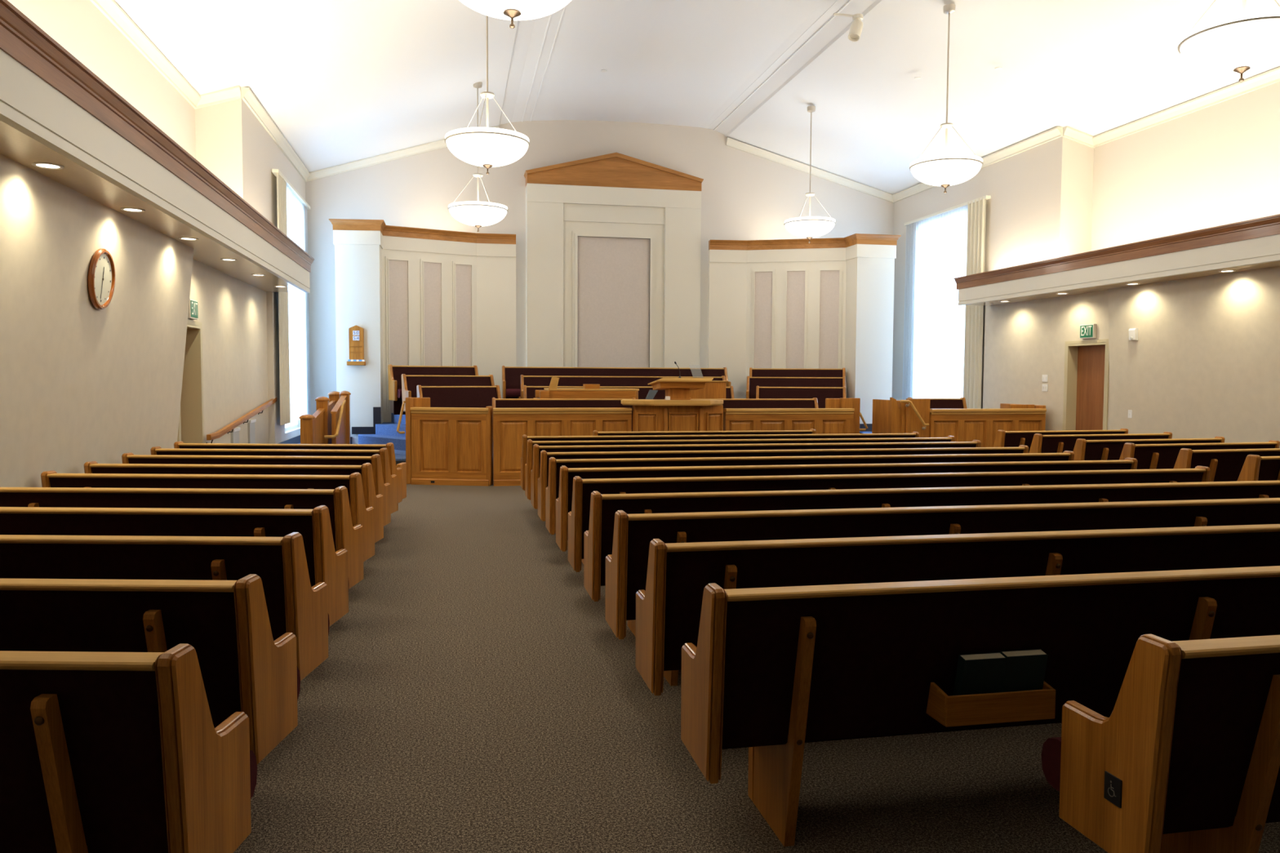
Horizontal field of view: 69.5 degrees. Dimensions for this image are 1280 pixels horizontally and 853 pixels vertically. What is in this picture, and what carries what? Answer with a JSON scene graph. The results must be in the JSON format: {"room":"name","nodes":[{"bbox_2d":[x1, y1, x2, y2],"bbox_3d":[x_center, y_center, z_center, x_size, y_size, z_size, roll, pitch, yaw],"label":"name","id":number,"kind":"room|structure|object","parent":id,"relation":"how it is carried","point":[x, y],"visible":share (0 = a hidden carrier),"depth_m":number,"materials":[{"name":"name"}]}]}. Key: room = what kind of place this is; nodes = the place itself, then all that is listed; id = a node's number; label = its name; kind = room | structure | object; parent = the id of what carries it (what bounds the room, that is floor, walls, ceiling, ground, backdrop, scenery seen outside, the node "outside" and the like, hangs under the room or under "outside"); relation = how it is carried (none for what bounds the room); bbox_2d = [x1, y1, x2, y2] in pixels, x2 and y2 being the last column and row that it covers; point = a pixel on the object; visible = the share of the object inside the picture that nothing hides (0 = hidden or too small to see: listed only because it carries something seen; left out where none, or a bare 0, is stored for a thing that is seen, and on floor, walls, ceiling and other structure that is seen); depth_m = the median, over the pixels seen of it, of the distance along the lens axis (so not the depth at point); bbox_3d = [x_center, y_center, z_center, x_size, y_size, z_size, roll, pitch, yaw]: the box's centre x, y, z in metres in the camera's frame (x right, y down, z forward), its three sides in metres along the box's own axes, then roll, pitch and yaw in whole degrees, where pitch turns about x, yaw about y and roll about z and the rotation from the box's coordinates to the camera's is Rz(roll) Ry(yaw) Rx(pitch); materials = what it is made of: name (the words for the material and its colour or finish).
{"room":"house of worship","nodes":[
{"label":"house of worship","id":0,"kind":"room"},
{"bbox_2d":[0,0,305,487],"bbox_3d":[-4.311,-1.499,4.769,1.350,5.600,26.200,0,3,-11],"label":"wall","id":1,"kind":"structure","parent":0,"point":[81,383],"depth_m":7.96,"materials":[{"name":"beige paint"}]},
{"bbox_2d":[87,248,115,309],"bbox_3d":[-4.120,-1.129,7.065,0.078,0.466,0.468,0,3,-11],"label":"wall clock","id":2,"kind":"object","parent":1,"relation":"attached to","point":[101,272],"visible":1,"depth_m":7.04,"materials":[{"name":"brown wood"}]},
{"bbox_2d":[89,0,200,108],"bbox_3d":[-3.771,-3.713,2.000,0.100,0.140,20.800,0,3,-11],"label":"trim","id":3,"kind":"structure","parent":1,"relation":"attached to","point":[110,9],"depth_m":10.09,"materials":[{"name":"beige paint"}]},
{"bbox_2d":[0,0,314,293],"bbox_3d":[-3.432,-1.744,3.171,1.206,0.534,22.750,0,3,-11],"label":"soffit","id":4,"kind":"structure","parent":1,"relation":"attached to","point":[54,108],"depth_m":6.31,"materials":[{"name":"beige paint"}]},
{"bbox_2d":[177,320,204,443],"bbox_3d":[-5.070,-0.074,10.103,0.303,2.180,0.990,0,3,-11],"label":"door","id":5,"kind":"structure","parent":1,"relation":"in","point":[191,420],"depth_m":10.51,"materials":[{"name":"beige paint"}]},
{"bbox_2d":[194,85,241,109],"bbox_3d":[-5.581,-4.346,12.174,0.580,0.315,0.100,0,3,-11],"label":"trim","id":6,"kind":"structure","parent":1,"relation":"attached to","point":[226,95],"depth_m":12.17,"materials":[{"name":"beige paint"}]},
{"bbox_2d":[205,397,277,443],"bbox_3d":[-5.387,-0.109,12.601,0.100,0.489,4.090,0,3,-11],"label":"wall handrail","id":7,"kind":"object","parent":1,"relation":"attached to","point":[231,426],"visible":0.85,"depth_m":12.06,"materials":[{"name":"brown wood"}]},
{"bbox_2d":[240,87,310,181],"bbox_3d":[-5.791,-4.591,14.928,0.100,0.140,5.400,0,3,-11],"label":"trim","id":8,"kind":"structure","parent":1,"relation":"attached to","point":[249,98],"depth_m":14.12,"materials":[{"name":"beige paint"}]},
{"bbox_2d":[271,168,311,425],"bbox_3d":[-5.971,-2.088,15.957,0.100,3.970,3.240,0,3,-11],"label":"window","id":9,"kind":"structure","parent":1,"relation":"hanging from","point":[291,207],"depth_m":15.74,"materials":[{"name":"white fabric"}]},
{"bbox_2d":[276,172,290,425],"bbox_3d":[-5.718,-2.020,14.806,0.048,3.960,0.860,0,3,-11],"label":"drape","id":10,"kind":"object","parent":9,"relation":"hanging from","point":[282,181],"depth_m":14.74,"materials":[{"name":"beige fabric"}]},
{"bbox_2d":[305,120,893,414],"bbox_3d":[-0.426,-3.088,18.979,13.900,7.300,0.250,0,3,-11],"label":"wall","id":11,"kind":"structure","parent":0,"point":[745,196],"depth_m":18.48,"materials":[{"name":"beige paint"}]},
{"bbox_2d":[305,125,498,182],"bbox_3d":[-4.572,-5.286,17.844,3.650,1.250,0.100,0,3,-11],"label":"trim","id":12,"kind":"structure","parent":11,"relation":"attached to","point":[420,148],"depth_m":17.75,"materials":[{"name":"beige paint"}]},
{"bbox_2d":[524,152,703,368],"bbox_3d":[-0.523,-2.878,18.603,3.580,5.120,0.470,0,3,-11],"label":"panel","id":13,"kind":"object","parent":11,"relation":"attached to","point":[613,241],"visible":0.79,"depth_m":18.46,"materials":[{"name":"beige paint"}]},
{"bbox_2d":[725,137,894,203],"bbox_3d":[3.653,-5.404,19.498,3.790,1.170,0.100,0,3,-11],"label":"trim","id":14,"kind":"structure","parent":11,"relation":"attached to","point":[731,142],"depth_m":19.47,"materials":[{"name":"beige paint"}]},
{"bbox_2d":[114,0,1279,194],"bbox_3d":[2.190,-4.950,5.946,13.900,2.170,26.700,0,3,-11],"label":"ceiling","id":15,"kind":"structure","parent":0,"point":[343,82],"depth_m":13.59,"materials":[{"name":"white paint"}]},
{"bbox_2d":[448,81,507,231],"bbox_3d":[-2.664,-4.422,15.160,0.978,2.432,0.978,0,3,-11],"label":"pendant lamp","id":16,"kind":"object","parent":15,"relation":"hanging from","point":[477,214],"visible":1,"depth_m":14.93,"materials":[{"name":"white glass"}]},
{"bbox_2d":[444,15,529,174],"bbox_3d":[-1.764,-4.160,10.656,0.978,2.467,0.978,0,3,-11],"label":"pendant lamp","id":17,"kind":"object","parent":15,"relation":"hanging from","point":[487,147],"visible":1,"depth_m":10.43,"materials":[{"name":"white glass"}]},
{"bbox_2d":[458,0,571,28],"bbox_3d":[-0.855,-3.916,6.153,0.978,2.467,0.978,0,3,-11],"label":"pendant lamp","id":18,"kind":"object","parent":15,"relation":"hanging from","point":[510,10],"visible":1,"depth_m":6.20,"materials":[{"name":"white glass"}]},
{"bbox_2d":[706,0,839,128],"bbox_3d":[3.976,-5.489,6.226,0.024,0.062,26.200,0,3,-11],"label":"trim","id":19,"kind":"structure","parent":15,"relation":"attached to","point":[837,1],"depth_m":14.77,"materials":[{"name":"white paint"}]},
{"bbox_2d":[713,0,852,130],"bbox_3d":[4.123,-5.462,6.258,0.024,0.062,26.200,0,3,-11],"label":"trim","id":20,"kind":"structure","parent":15,"relation":"attached to","point":[850,1],"depth_m":14.83,"materials":[{"name":"white paint"}]},
{"bbox_2d":[783,105,835,243],"bbox_3d":[3.012,-4.440,16.305,0.908,2.382,0.908,0,3,-11],"label":"pendant lamp","id":21,"kind":"object","parent":15,"relation":"hanging from","point":[809,227],"visible":1,"depth_m":16.11,"materials":[{"name":"white glass"}]},
{"bbox_2d":[833,13,862,41],"bbox_3d":[2.834,-5.415,12.505,0.420,0.352,0.210,0,3,-11],"label":"ceiling spotlight","id":22,"kind":"object","parent":15,"relation":"hanging from","point":[856,26],"visible":1,"depth_m":12.49,"materials":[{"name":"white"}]},
{"bbox_2d":[909,3,983,193],"bbox_3d":[3.950,-4.197,11.859,0.908,2.367,0.908,0,3,-11],"label":"pendant lamp","id":23,"kind":"object","parent":15,"relation":"hanging from","point":[945,170],"visible":1,"depth_m":11.68,"materials":[{"name":"white glass"}]},
{"bbox_2d":[1177,0,1279,81],"bbox_3d":[4.840,-3.953,7.352,0.908,2.367,0.908,0,3,-11],"label":"pendant lamp","id":24,"kind":"object","parent":15,"relation":"hanging from","point":[1244,42],"visible":1,"depth_m":7.20,"materials":[{"name":"white glass"}]},
{"bbox_2d":[233,484,1279,852],"bbox_3d":[2.110,1.356,6.272,15.000,0.200,26.700,0,3,-11],"label":"floor","id":25,"kind":"structure","parent":0,"point":[471,694],"depth_m":3.88,"materials":[{"name":"beige carpet"}]},
{"bbox_2d":[0,644,257,852],"bbox_3d":[-2.167,0.977,2.471,2.150,0.920,0.572,0,3,1],"label":"pew","id":26,"kind":"object","parent":25,"relation":"on","point":[100,752],"visible":1,"depth_m":2.25,"materials":[{"name":"brown wood"}]},
{"bbox_2d":[249,750,257,799],"bbox_3d":[-2.165,1.019,2.577,2.050,0.155,0.364,0,3,1],"label":"seat cushion","id":27,"kind":"object","parent":26,"relation":"on","point":[253,764],"depth_m":2.71,"materials":[{"name":"red fabric"}]},
{"bbox_2d":[0,573,300,764],"bbox_3d":[-2.331,0.933,3.266,2.150,0.920,0.572,0,3,1],"label":"pew","id":28,"kind":"object","parent":25,"relation":"on","point":[227,624],"visible":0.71,"depth_m":3.02,"materials":[{"name":"brown wood"}]},
{"bbox_2d":[0,532,329,680],"bbox_3d":[-2.497,0.889,4.089,2.150,0.920,0.572,0,3,1],"label":"pew","id":29,"kind":"object","parent":25,"relation":"on","point":[295,606],"visible":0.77,"depth_m":3.84,"materials":[{"name":"brown wood"}]},
{"bbox_2d":[0,505,349,626],"bbox_3d":[-2.660,0.845,4.900,2.150,0.920,0.572,0,3,1],"label":"pew","id":30,"kind":"object","parent":25,"relation":"on","point":[326,565],"visible":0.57,"depth_m":4.64,"materials":[{"name":"brown wood"}]},
{"bbox_2d":[0,486,363,589],"bbox_3d":[-2.825,0.800,5.721,2.150,0.920,0.572,0,3,1],"label":"pew","id":31,"kind":"object","parent":25,"relation":"on","point":[348,537],"visible":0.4,"depth_m":5.46,"materials":[{"name":"brown wood"}]},
{"bbox_2d":[40,470,374,561],"bbox_3d":[-2.981,0.758,6.511,2.150,0.920,0.572,0,3,1],"label":"pew","id":32,"kind":"object","parent":25,"relation":"on","point":[360,515],"visible":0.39,"depth_m":6.25,"materials":[{"name":"brown wood"}]},
{"bbox_2d":[84,461,383,542],"bbox_3d":[-3.113,0.720,7.215,2.150,0.920,0.568,0,3,1],"label":"pew","id":33,"kind":"object","parent":25,"relation":"on","point":[373,500],"visible":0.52,"depth_m":6.95,"materials":[{"name":"brown wood"}]},
{"bbox_2d":[121,452,391,526],"bbox_3d":[-3.267,0.677,7.996,2.150,0.920,0.568,0,3,1],"label":"pew","id":34,"kind":"object","parent":25,"relation":"on","point":[380,488],"visible":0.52,"depth_m":7.73,"materials":[{"name":"brown wood"}]},
{"bbox_2d":[150,446,396,513],"bbox_3d":[-3.395,0.639,8.694,2.150,0.920,0.568,0,3,1],"label":"pew","id":35,"kind":"object","parent":25,"relation":"on","point":[388,477],"visible":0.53,"depth_m":8.42,"materials":[{"name":"brown wood"}]},
{"bbox_2d":[173,441,402,503],"bbox_3d":[-3.520,0.603,9.363,2.150,0.920,0.568,0,3,1],"label":"pew","id":36,"kind":"object","parent":25,"relation":"on","point":[178,445],"visible":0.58,"depth_m":9.09,"materials":[{"name":"brown wood"}]},
{"bbox_2d":[328,218,515,444],"bbox_3d":[-3.896,-1.502,17.023,3.499,4.308,0.940,-1,3,-25],"label":"wall panel","id":37,"kind":"object","parent":25,"relation":"on","point":[419,296],"visible":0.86,"depth_m":17.10,"materials":[{"name":"beige paint"}]},
{"bbox_2d":[346,324,365,365],"bbox_3d":[-4.994,-1.429,16.228,0.314,0.705,0.088,0,3,-5],"label":"hymn board","id":38,"kind":"object","parent":37,"relation":"attached to","point":[356,347],"visible":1,"depth_m":16.24,"materials":[{"name":"brown wood"}]},
{"bbox_2d":[405,397,493,486],"bbox_3d":[-2.782,0.215,13.430,1.275,1.270,0.180,1,3,7],"label":"partition","id":39,"kind":"object","parent":25,"relation":"on","point":[445,446],"visible":0.98,"depth_m":13.39,"materials":[{"name":"brown wood"}]},
{"bbox_2d":[493,407,631,486],"bbox_3d":[-1.129,0.290,13.544,2.025,1.125,0.170,0,3,-11],"label":"panelling","id":40,"kind":"object","parent":25,"relation":"on","point":[509,424],"visible":0.48,"depth_m":13.39,"materials":[{"name":"brown wood"}]},
{"bbox_2d":[277,407,871,466],"bbox_3d":[0.223,0.241,15.479,12.049,1.030,7.190,0,3,-11],"label":"platform","id":41,"kind":"object","parent":25,"relation":"on","point":[384,433],"visible":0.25,"depth_m":15.97,"materials":[{"name":"blue carpet"}]},
{"bbox_2d":[298,391,340,444],"bbox_3d":[-4.991,-0.060,14.467,0.245,0.953,2.497,0,3,-8],"label":"balustrade","id":42,"kind":"object","parent":41,"relation":"on","point":[313,428],"visible":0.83,"depth_m":14.30,"materials":[{"name":"brown wood"}]},
{"bbox_2d":[324,391,351,444],"bbox_3d":[-4.876,-0.089,14.921,0.206,0.963,1.181,0,3,-6],"label":"balustrade","id":43,"kind":"object","parent":41,"relation":"on","point":[340,412],"visible":0.84,"depth_m":14.96,"materials":[{"name":"brown wood"}]},
{"bbox_2d":[387,364,478,414],"bbox_3d":[-3.635,-0.664,16.571,1.639,0.885,0.568,-2,4,-31],"label":"bench","id":44,"kind":"object","parent":41,"relation":"on","point":[394,372],"visible":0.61,"depth_m":16.45,"materials":[{"name":"brown wood"}]},
{"bbox_2d":[401,373,494,411],"bbox_3d":[-3.227,-0.456,15.896,1.628,0.885,0.568,-2,4,-31],"label":"bench","id":45,"kind":"object","parent":41,"relation":"on","point":[409,383],"visible":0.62,"depth_m":15.91,"materials":[{"name":"brown fabric"}]},
{"bbox_2d":[416,385,501,408],"bbox_3d":[-2.901,-0.236,15.169,1.405,0.885,0.568,-2,4,-31],"label":"bench","id":46,"kind":"object","parent":41,"relation":"on","point":[477,397],"visible":0.45,"depth_m":15.26,"materials":[{"name":"brown fabric"}]},
{"bbox_2d":[492,397,635,431],"bbox_3d":[-1.140,-0.001,14.307,2.260,0.885,0.568,0,3,-11],"label":"bench","id":47,"kind":"object","parent":41,"relation":"on","point":[496,402],"visible":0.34,"depth_m":14.43,"materials":[{"name":"brown wood"}]},
{"bbox_2d":[533,376,639,399],"bbox_3d":[-0.878,-0.209,15.136,1.662,1.215,0.934,0,3,-11],"label":"organ console","id":48,"kind":"object","parent":41,"relation":"on","point":[588,391],"visible":0.52,"depth_m":14.68,"materials":[{"name":"brown wood"}]},
{"bbox_2d":[502,365,730,398],"bbox_3d":[-0.407,-0.703,17.584,4.380,0.885,0.568,0,3,-11],"label":"bench","id":49,"kind":"object","parent":41,"relation":"on","point":[511,381],"visible":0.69,"depth_m":17.62,"materials":[{"name":"brown wood"}]},
{"bbox_2d":[520,374,726,398],"bbox_3d":[-0.240,-0.491,16.812,3.820,0.885,0.568,0,3,-11],"label":"bench","id":50,"kind":"object","parent":41,"relation":"on","point":[528,380],"visible":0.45,"depth_m":16.84,"materials":[{"name":"brown wood"}]},
{"bbox_2d":[523,385,734,399],"bbox_3d":[-0.132,-0.268,16.029,3.740,0.885,0.568,0,3,-11],"label":"bench","id":51,"kind":"object","parent":41,"relation":"on","point":[529,392],"visible":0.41,"depth_m":16.18,"materials":[{"name":"brown wood"}]},
{"bbox_2d":[689,380,726,398],"bbox_3d":[0.970,-0.179,15.273,0.840,1.158,0.425,0,3,-11],"label":"base cabinet","id":52,"kind":"object","parent":41,"relation":"on","point":[714,388],"visible":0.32,"depth_m":15.09,"materials":[{"name":"brown wood"}]},
{"bbox_2d":[689,397,818,417],"bbox_3d":[1.889,-0.019,14.918,2.200,0.885,0.568,0,3,-11],"label":"bench","id":53,"kind":"object","parent":41,"relation":"on","point":[727,402],"visible":0.24,"depth_m":15.11,"materials":[{"name":"brown fabric"}]},
{"bbox_2d":[746,376,846,398],"bbox_3d":[2.923,-0.502,17.316,1.841,0.885,0.568,1,3,9],"label":"bench","id":54,"kind":"object","parent":41,"relation":"on","point":[752,382],"visible":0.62,"depth_m":17.46,"materials":[{"name":"brown fabric"}]},
{"bbox_2d":[749,367,846,385],"bbox_3d":[3.070,-0.711,18.046,1.862,0.885,0.568,1,3,9],"label":"bench","id":55,"kind":"object","parent":41,"relation":"on","point":[753,372],"visible":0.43,"depth_m":18.19,"materials":[{"name":"brown wood"}]},
{"bbox_2d":[755,386,845,408],"bbox_3d":[2.881,-0.281,16.545,1.596,0.885,0.568,1,3,9],"label":"bench","id":56,"kind":"object","parent":41,"relation":"on","point":[820,393],"visible":0.38,"depth_m":16.67,"materials":[{"name":"brown wood"}]},
{"bbox_2d":[907,397,967,408],"bbox_3d":[5.207,-0.055,15.892,1.050,0.885,0.568,0,3,-11],"label":"bench","id":57,"kind":"object","parent":41,"relation":"on","point":[935,403],"visible":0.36,"depth_m":16.07,"materials":[{"name":"brown fabric"}]},
{"bbox_2d":[621,399,723,431],"bbox_3d":[0.489,0.223,13.826,1.560,1.245,0.650,0,3,-11],"label":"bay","id":58,"kind":"object","parent":25,"relation":"on","point":[648,415],"visible":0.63,"depth_m":13.62,"materials":[{"name":"brown wood"}]},
{"bbox_2d":[621,399,723,405],"bbox_3d":[0.487,-0.361,13.794,1.550,0.077,0.650,0,3,-11],"label":"countertop","id":59,"kind":"structure","parent":58,"relation":"on","point":[624,402],"depth_m":13.51,"materials":[{"name":"brown wood"}]},
{"bbox_2d":[647,377,713,399],"bbox_3d":[0.623,-0.571,13.935,0.905,0.329,0.645,0,3,-11],"label":"pulpit","id":60,"kind":"object","parent":58,"relation":"on","point":[677,388],"visible":0.98,"depth_m":13.70,"materials":[{"name":"brown wood"}]},
{"bbox_2d":[592,428,816,435],"bbox_3d":[0.802,0.488,11.927,2.900,0.920,0.568,0,3,-11],"label":"pew","id":61,"kind":"object","parent":25,"relation":"on","point":[811,431],"visible":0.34,"depth_m":11.64,"materials":[{"name":"brown wood"}]},
{"bbox_2d":[520,431,919,490],"bbox_3d":[1.008,0.529,11.174,4.863,0.920,0.568,0,3,-11],"label":"pew","id":62,"kind":"object","parent":25,"relation":"on","point":[914,434],"visible":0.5,"depth_m":10.81,"materials":[{"name":"brown wood"}]},
{"bbox_2d":[524,435,955,499],"bbox_3d":[1.172,0.571,10.392,4.891,0.920,0.568,0,3,-11],"label":"pew","id":63,"kind":"object","parent":25,"relation":"on","point":[528,466],"visible":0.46,"depth_m":10.01,"materials":[{"name":"brown wood"}]},
{"bbox_2d":[530,440,981,509],"bbox_3d":[1.263,0.608,9.707,4.785,0.920,0.568,0,3,-11],"label":"pew","id":64,"kind":"object","parent":25,"relation":"on","point":[535,473],"visible":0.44,"depth_m":9.34,"materials":[{"name":"brown wood"}]},
{"bbox_2d":[537,444,1028,521],"bbox_3d":[1.437,0.649,8.948,4.825,0.920,0.568,0,3,-11],"label":"pew","id":65,"kind":"object","parent":25,"relation":"on","point":[543,480],"visible":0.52,"depth_m":8.57,"materials":[{"name":"brown wood"}]},
{"bbox_2d":[723,408,854,434],"bbox_3d":[2.299,0.277,14.235,2.070,1.110,0.170,0,3,-11],"label":"panelling","id":66,"kind":"object","parent":25,"relation":"on","point":[824,420],"visible":0.38,"depth_m":14.17,"materials":[{"name":"brown wood"}]},
{"bbox_2d":[707,233,901,423],"bbox_3d":[3.191,-1.547,18.249,3.686,4.335,1.037,0,3,3],"label":"wall panel","id":67,"kind":"object","parent":25,"relation":"on","point":[821,303],"visible":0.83,"depth_m":18.39,"materials":[{"name":"beige paint"}]},
{"bbox_2d":[545,450,1074,564],"bbox_3d":[1.570,0.688,8.244,4.801,0.920,0.568,0,3,-11],"label":"pew","id":68,"kind":"object","parent":25,"relation":"on","point":[552,491],"visible":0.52,"depth_m":7.86,"materials":[{"name":"brown wood"}]},
{"bbox_2d":[825,398,860,433],"bbox_3d":[3.108,0.155,15.112,0.545,1.268,1.100,0,3,-11],"label":"guard","id":69,"kind":"object","parent":25,"relation":"on","point":[855,403],"visible":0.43,"depth_m":14.58,"materials":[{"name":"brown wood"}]},
{"bbox_2d":[555,457,1137,551],"bbox_3d":[1.741,0.727,7.516,4.835,0.920,0.572,0,3,-11],"label":"pew","id":70,"kind":"object","parent":25,"relation":"on","point":[564,501],"visible":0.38,"depth_m":7.13,"materials":[{"name":"brown wood"}]},
{"bbox_2d":[568,466,1210,572],"bbox_3d":[1.899,0.766,6.798,4.850,0.920,0.572,0,3,-11],"label":"pew","id":71,"kind":"object","parent":25,"relation":"on","point":[579,516],"visible":0.31,"depth_m":6.41,"materials":[{"name":"brown wood"}]},
{"bbox_2d":[871,397,929,437],"bbox_3d":[4.057,0.172,14.671,0.590,1.290,1.100,0,3,-11],"label":"enclosure","id":72,"kind":"object","parent":25,"relation":"on","point":[891,415],"visible":0.4,"depth_m":14.17,"materials":[{"name":"brown wood"}]},
{"bbox_2d":[583,480,1279,637],"bbox_3d":[2.047,0.809,5.996,4.826,0.920,0.572,0,3,-11],"label":"pew","id":73,"kind":"object","parent":25,"relation":"on","point":[598,540],"visible":0.33,"depth_m":5.60,"materials":[{"name":"brown wood"}]},
{"bbox_2d":[604,497,1279,685],"bbox_3d":[2.204,0.851,5.230,4.821,0.920,0.572,0,3,-11],"label":"pew","id":74,"kind":"object","parent":25,"relation":"on","point":[626,568],"visible":0.43,"depth_m":4.78,"materials":[{"name":"brown wood"}]},
{"bbox_2d":[635,524,1279,695],"bbox_3d":[2.368,0.894,4.427,4.819,0.920,0.572,0,3,-11],"label":"pew","id":75,"kind":"object","parent":25,"relation":"on","point":[668,611],"visible":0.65,"depth_m":3.93,"materials":[{"name":"brown wood"}]},
{"bbox_2d":[680,565,1279,846],"bbox_3d":[2.532,0.939,3.616,4.818,0.920,0.572,0,3,-11],"label":"pew","id":76,"kind":"object","parent":25,"relation":"on","point":[771,672],"visible":0.86,"depth_m":3.09,"materials":[{"name":"brown wood"}]},
{"bbox_2d":[926,681,1055,727],"bbox_3d":[1.183,0.921,3.114,0.400,0.115,0.130,0,3,-11],"label":"rack","id":77,"kind":"object","parent":76,"relation":"attached to","point":[1036,704],"visible":0.99,"depth_m":3.05,"materials":[{"name":"brown wood"}]},
{"bbox_2d":[953,652,1006,695],"bbox_3d":[1.140,0.862,3.103,0.153,0.199,0.076,0,3,-11],"label":"hymnbook","id":78,"kind":"object","parent":77,"relation":"on","point":[976,673],"visible":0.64,"depth_m":3.08,"materials":[{"name":"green paper"}]},
{"bbox_2d":[1000,648,1048,692],"bbox_3d":[1.291,0.859,3.133,0.153,0.199,0.076,0,3,-11],"label":"hymnbook","id":79,"kind":"object","parent":77,"relation":"on","point":[1025,669],"visible":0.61,"depth_m":3.11,"materials":[{"name":"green paper"}]},
{"bbox_2d":[928,408,1046,447],"bbox_3d":[5.407,0.281,14.403,1.950,1.115,0.170,0,3,-11],"label":"panelling","id":80,"kind":"object","parent":25,"relation":"on","point":[983,425],"visible":0.48,"depth_m":14.33,"materials":[{"name":"brown wood"}]},
{"bbox_2d":[1000,403,1045,426],"bbox_3d":[6.057,0.215,15.139,0.495,1.175,1.180,0,3,-11],"label":"guard","id":81,"kind":"object","parent":25,"relation":"on","point":[1002,406],"visible":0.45,"depth_m":14.72,"materials":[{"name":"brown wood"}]},
{"bbox_2d":[993,428,1128,452],"bbox_3d":[5.545,0.485,12.414,1.970,0.920,0.568,-1,3,-15],"label":"pew","id":82,"kind":"object","parent":25,"relation":"on","point":[1003,438],"visible":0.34,"depth_m":12.01,"materials":[{"name":"brown wood"}]},
{"bbox_2d":[1028,431,1172,453],"bbox_3d":[5.688,0.527,11.638,1.970,0.920,0.568,-1,3,-15],"label":"pew","id":83,"kind":"object","parent":25,"relation":"on","point":[1041,443],"visible":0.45,"depth_m":11.25,"materials":[{"name":"brown wood"}]},
{"bbox_2d":[1073,436,1225,460],"bbox_3d":[5.776,0.575,10.734,1.970,0.920,0.568,-1,3,-15],"label":"pew","id":84,"kind":"object","parent":25,"relation":"on","point":[1083,450],"visible":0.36,"depth_m":10.33,"materials":[{"name":"brown wood"}]},
{"bbox_2d":[1041,634,1279,852],"bbox_3d":[3.148,0.977,2.955,3.877,0.920,0.572,0,3,-11],"label":"pew","id":85,"kind":"object","parent":25,"relation":"on","point":[1186,757],"visible":1,"depth_m":2.42,"materials":[{"name":"brown wood"}]},
{"bbox_2d":[1041,737,1061,791],"bbox_3d":[3.130,1.018,3.059,3.770,0.155,0.364,0,3,-11],"label":"seat cushion","id":86,"kind":"object","parent":85,"relation":"on","point":[1051,748],"depth_m":2.81,"materials":[{"name":"red fabric"}]},
{"bbox_2d":[1119,440,1279,469],"bbox_3d":[5.974,0.610,10.097,1.970,0.920,0.568,-1,3,-15],"label":"pew","id":87,"kind":"object","parent":25,"relation":"on","point":[1148,456],"visible":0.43,"depth_m":9.72,"materials":[{"name":"brown wood"}]},
{"bbox_2d":[1173,448,1279,481],"bbox_3d":[6.120,0.651,9.347,1.970,0.920,0.568,-1,3,-15],"label":"pew","id":88,"kind":"object","parent":25,"relation":"on","point":[1224,465],"visible":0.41,"depth_m":8.96,"materials":[{"name":"brown wood"}]},
{"bbox_2d":[1236,454,1279,481],"bbox_3d":[6.288,0.690,8.624,1.970,0.920,0.568,-1,3,-15],"label":"pew","id":89,"kind":"object","parent":25,"relation":"on","point":[1255,468],"visible":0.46,"depth_m":8.17,"materials":[{"name":"brown wood"}]},
{"bbox_2d":[892,81,1279,448],"bbox_3d":[8.393,-1.574,7.330,1.030,5.600,26.200,0,3,-11],"label":"wall","id":90,"kind":"structure","parent":0,"point":[1204,361],"depth_m":12.89,"materials":[{"name":"beige paint"}]},
{"bbox_2d":[902,195,991,408],"bbox_3d":[5.866,-2.192,17.953,0.114,3.980,3.040,0,3,-11],"label":"window","id":91,"kind":"structure","parent":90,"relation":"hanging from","point":[943,352],"depth_m":17.85,"materials":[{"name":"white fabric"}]},
{"bbox_2d":[963,196,986,408],"bbox_3d":[6.072,-2.123,16.767,0.048,3.970,0.610,0,3,-11],"label":"drape","id":92,"kind":"object","parent":91,"relation":"hanging from","point":[975,217],"depth_m":16.77,"materials":[{"name":"beige fabric"}]},
{"bbox_2d":[891,126,1062,202],"bbox_3d":[6.007,-4.763,17.178,0.100,0.140,5.640,0,3,-11],"label":"trim","id":93,"kind":"structure","parent":90,"relation":"attached to","point":[1056,132],"depth_m":15.71,"materials":[{"name":"beige paint"}]},
{"bbox_2d":[1062,125,1095,148],"bbox_3d":[6.897,-4.528,14.438,0.560,0.290,0.100,0,3,-11],"label":"trim","id":94,"kind":"structure","parent":90,"relation":"attached to","point":[1070,133],"depth_m":14.42,"materials":[{"name":"beige paint"}]},
{"bbox_2d":[1062,338,1109,430],"bbox_3d":[6.780,-0.211,13.883,0.218,2.165,0.980,0,3,-11],"label":"door","id":95,"kind":"structure","parent":90,"relation":"in","point":[1086,362],"depth_m":14.04,"materials":[{"name":"brown wood"}]},
{"bbox_2d":[1079,324,1096,338],"bbox_3d":[6.678,-1.419,13.755,0.056,0.210,0.310,0,3,-11],"label":"exit sign","id":96,"kind":"object","parent":90,"relation":"attached to","point":[1086,331],"visible":1,"depth_m":13.72,"materials":[{"name":"green plastic"}]},
{"bbox_2d":[953,213,1279,306],"bbox_3d":[8.360,-1.776,5.372,1.306,0.479,22.400,0,3,-11],"label":"soffit","id":97,"kind":"structure","parent":90,"relation":"attached to","point":[1255,243],"depth_m":11.99,"materials":[{"name":"beige paint"}]},
{"bbox_2d":[1092,66,1279,146],"bbox_3d":[9.144,-3.922,4.474,0.100,0.140,20.560,0,3,-11],"label":"trim","id":98,"kind":"structure","parent":90,"relation":"attached to","point":[1273,76],"depth_m":12.53,"materials":[{"name":"beige paint"}]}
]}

